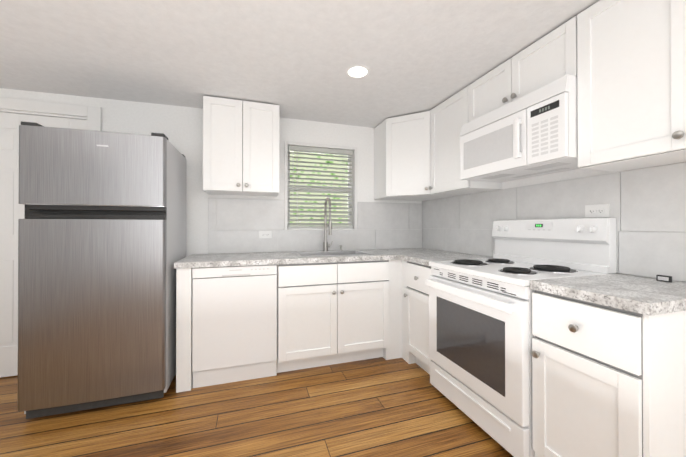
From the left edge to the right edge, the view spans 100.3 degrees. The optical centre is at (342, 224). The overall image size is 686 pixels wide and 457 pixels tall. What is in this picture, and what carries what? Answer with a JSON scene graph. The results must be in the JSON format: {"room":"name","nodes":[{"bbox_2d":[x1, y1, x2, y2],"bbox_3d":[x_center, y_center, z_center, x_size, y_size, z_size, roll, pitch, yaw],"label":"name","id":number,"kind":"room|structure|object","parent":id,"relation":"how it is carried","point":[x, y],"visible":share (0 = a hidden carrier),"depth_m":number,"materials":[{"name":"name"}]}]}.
{"room":"kitchen","nodes":[
{"label":"kitchen","id":0,"kind":"room"},
{"bbox_2d":[0,88,421,256],"bbox_3d":[-1.342,0.009,2.671,4.980,2.345,0.140,0,0,-18],"label":"wall","id":1,"kind":"structure","parent":0,"point":[180,128],"depth_m":2.60,"materials":[{"name":"paint"}]},
{"bbox_2d":[0,112,85,377],"bbox_3d":[-2.478,0.152,2.232,0.766,2.039,0.103,0,0,-18],"label":"door","id":2,"kind":"structure","parent":1,"relation":"in","point":[12,210],"depth_m":2.22,"materials":[{"name":"white wood"}]},
{"bbox_2d":[0,97,101,130],"bbox_3d":[-2.486,0.102,2.257,0.980,2.155,0.088,0,0,-18],"label":"door frame","id":3,"kind":"structure","parent":1,"relation":"attached to","point":[91,116],"depth_m":2.28,"materials":[{"name":"white wood"}]},
{"bbox_2d":[203,96,279,196],"bbox_3d":[-0.892,-0.667,2.558,0.614,0.775,0.351,0,0,-18],"label":"upper cabinet","id":4,"kind":"object","parent":1,"relation":"attached to","point":[241,147],"visible":1,"depth_m":2.42,"materials":[{"name":"white wood"}]},
{"bbox_2d":[208,198,419,253],"bbox_3d":[-0.163,-0.005,2.965,2.250,0.544,0.012,0,0,-18],"label":"tile backsplash","id":5,"kind":"structure","parent":1,"relation":"attached to","point":[234,224],"depth_m":2.85,"materials":[{"name":"tile"}]},
{"bbox_2d":[259,231,271,237],"bbox_3d":[-0.750,0.094,2.770,0.120,0.072,0.008,0,0,-18],"label":"electrical outlet","id":6,"kind":"object","parent":5,"relation":"attached to","point":[265,234],"visible":1,"depth_m":2.77,"materials":[{"name":"plastic"}]},
{"bbox_2d":[284,141,356,229],"bbox_3d":[-0.233,-0.392,3.012,0.770,0.880,0.137,0,0,-18],"label":"window","id":7,"kind":"structure","parent":1,"relation":"in","point":[286,183],"depth_m":3.02,"materials":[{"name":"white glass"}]},
{"bbox_2d":[288,145,352,227],"bbox_3d":[-0.225,-0.381,2.987,0.686,0.830,0.063,0,0,-18],"label":"window blinds","id":8,"kind":"object","parent":7,"relation":"attached to","point":[322,151],"visible":0.98,"depth_m":2.98,"materials":[{"name":"white plastic"}]},
{"bbox_2d":[374,111,456,200],"bbox_3d":[0.718,-0.665,2.925,0.618,0.775,0.626,0,0,-18],"label":"upper cabinet","id":9,"kind":"object","parent":1,"relation":"attached to","point":[401,157],"visible":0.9,"depth_m":2.76,"materials":[{"name":"white wood"}]},
{"bbox_2d":[0,357,513,456],"bbox_3d":[-0.624,1.221,0.407,4.980,0.100,4.880,0,0,-18],"label":"floor","id":10,"kind":"structure","parent":0,"point":[383,407],"depth_m":1.71,"materials":[{"name":"brown wood"}]},
{"bbox_2d":[17,121,185,418],"bbox_3d":[-1.643,0.285,2.097,0.756,1.787,0.681,0,0,-18],"label":"refrigerator","id":11,"kind":"object","parent":10,"relation":"on","point":[101,237],"visible":1,"depth_m":1.78,"materials":[{"name":"silver metal"}]},
{"bbox_2d":[176,268,192,392],"bbox_3d":[-1.218,0.743,2.313,0.094,0.874,0.608,0,0,-18],"label":"cabinet end panel","id":12,"kind":"object","parent":10,"relation":"on","point":[184,372],"visible":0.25,"depth_m":2.02,"materials":[{"name":"white wood"}]},
{"bbox_2d":[192,265,276,387],"bbox_3d":[-0.882,0.745,2.409,0.600,0.871,0.593,0,0,-18],"label":"dishwasher","id":13,"kind":"object","parent":10,"relation":"on","point":[234,323],"visible":1,"depth_m":2.13,"materials":[{"name":"plastic"}]},
{"bbox_2d":[277,260,389,372],"bbox_3d":[-0.136,0.744,2.632,0.953,0.874,0.656,0,0,-18],"label":"base cabinet","id":14,"kind":"object","parent":10,"relation":"on","point":[330,313],"visible":1,"depth_m":2.34,"materials":[{"name":"white wood"}]},
{"bbox_2d":[174,197,455,268],"bbox_3d":[-0.128,0.087,2.650,2.394,0.717,0.633,0,0,-18],"label":"countertop","id":15,"kind":"structure","parent":14,"relation":"on","point":[296,257],"depth_m":2.40,"materials":[{"name":"stone"}]},
{"bbox_2d":[292,250,371,256],"bbox_3d":[-0.117,0.354,2.695,0.680,0.183,0.475,0,0,-18],"label":"sink","id":16,"kind":"object","parent":15,"relation":"in","point":[325,252],"depth_m":2.81,"materials":[{"name":"metal"}]},
{"bbox_2d":[323,197,342,250],"bbox_3d":[-0.079,-0.004,2.822,0.210,0.534,0.228,0,0,-18],"label":"faucet","id":17,"kind":"object","parent":15,"relation":"on","point":[325,244],"depth_m":2.87,"materials":[{"name":"silver metal"}]},
{"bbox_2d":[389,260,406,361],"bbox_3d":[0.674,0.745,2.867,0.733,0.874,0.698,0,0,-18],"label":"base cabinet","id":18,"kind":"object","parent":10,"relation":"on","point":[397,348],"visible":0.33,"depth_m":2.53,"materials":[{"name":"white wood"}]},
{"bbox_2d":[404,261,432,373],"bbox_3d":[0.877,0.743,2.355,0.656,0.874,0.402,0,0,-18],"label":"base cabinet","id":19,"kind":"object","parent":10,"relation":"on","point":[416,293],"visible":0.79,"depth_m":2.29,"materials":[{"name":"white wood"}]},
{"bbox_2d":[398,253,492,265],"bbox_3d":[0.869,0.285,2.385,0.654,0.040,0.461,0,0,-18],"label":"countertop","id":20,"kind":"structure","parent":19,"relation":"on","point":[420,258],"depth_m":2.40,"materials":[{"name":"stone"}]},
{"bbox_2d":[426,218,616,456],"bbox_3d":[1.021,0.570,1.789,0.705,1.214,0.756,0,0,-18],"label":"range","id":21,"kind":"object","parent":10,"relation":"on","point":[481,336],"visible":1,"depth_m":1.61,"materials":[{"name":"metal"}]},
{"bbox_2d":[531,290,685,456],"bbox_3d":[1.231,0.738,1.240,0.656,0.874,0.410,0,0,-18],"label":"base cabinet","id":22,"kind":"object","parent":10,"relation":"on","point":[607,381],"visible":0.94,"depth_m":1.07,"materials":[{"name":"white wood"}]},
{"bbox_2d":[530,274,685,315],"bbox_3d":[1.245,0.279,1.239,0.633,0.040,0.427,0,0,-18],"label":"countertop","id":23,"kind":"structure","parent":22,"relation":"on","point":[649,296],"depth_m":1.15,"materials":[{"name":"stone"}]},
{"bbox_2d":[656,275,671,281],"bbox_3d":[1.473,0.246,1.313,0.016,0.028,0.048,0,0,-18],"label":"thermometer","id":24,"kind":"object","parent":23,"relation":"on","point":[664,278],"visible":1,"depth_m":1.31,"materials":[{"name":"black plastic"}]},
{"bbox_2d":[0,0,599,127],"bbox_3d":[-0.624,-1.107,0.418,4.980,0.135,4.880,0,0,-18],"label":"ceiling","id":25,"kind":"structure","parent":0,"point":[294,59],"depth_m":1.73,"materials":[{"name":"white paint"}]},
{"bbox_2d":[346,65,369,77],"bbox_3d":[0.103,-1.063,1.992,0.170,0.007,0.170,0,0,-18],"label":"recessed light","id":26,"kind":"object","parent":25,"relation":"in","point":[357,71],"visible":1,"depth_m":1.98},
{"bbox_2d":[425,169,681,281],"bbox_3d":[1.703,0.002,1.079,0.140,2.345,4.740,0,0,-18],"label":"wall","id":27,"kind":"structure","parent":0,"point":[567,175],"depth_m":1.87,"materials":[{"name":"paint"}]},
{"bbox_2d":[429,86,501,195],"bbox_3d":[1.012,-0.667,2.442,0.351,0.775,0.486,0,0,-18],"label":"upper cabinet","id":28,"kind":"object","parent":27,"relation":"attached to","point":[448,118],"visible":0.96,"depth_m":2.40,"materials":[{"name":"white wood"}]},
{"bbox_2d":[468,16,576,121],"bbox_3d":[1.200,-0.902,1.849,0.351,0.310,0.760,0,0,-18],"label":"upper cabinet","id":29,"kind":"object","parent":27,"relation":"attached to","point":[549,58],"visible":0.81,"depth_m":1.70,"materials":[{"name":"white wood"}]},
{"bbox_2d":[460,75,579,181],"bbox_3d":[1.162,-0.542,1.835,0.432,0.412,0.756,0,0,-18],"label":"microwave","id":30,"kind":"object","parent":29,"relation":"attached to","point":[533,133],"visible":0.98,"depth_m":1.64,"materials":[{"name":"plastic"}]},
{"bbox_2d":[420,162,685,281],"bbox_3d":[1.315,-0.009,2.046,0.011,0.544,2.658,0,0,-18],"label":"tile backsplash","id":31,"kind":"structure","parent":27,"relation":"attached to","point":[648,209],"depth_m":1.59,"materials":[{"name":"tile"}]},
{"bbox_2d":[585,204,609,216],"bbox_3d":[1.441,-0.079,1.626,0.008,0.072,0.120,0,0,-18],"label":"electrical outlet","id":32,"kind":"object","parent":31,"relation":"attached to","point":[600,210],"visible":1,"depth_m":1.62,"materials":[{"name":"plastic"}]},
{"bbox_2d":[577,0,685,171],"bbox_3d":[1.436,-0.673,1.105,0.351,0.775,0.800,0,0,-18],"label":"upper cabinet","id":33,"kind":"object","parent":27,"relation":"attached to","point":[631,84],"visible":0.98,"depth_m":1.25,"materials":[{"name":"white wood"}]}
]}

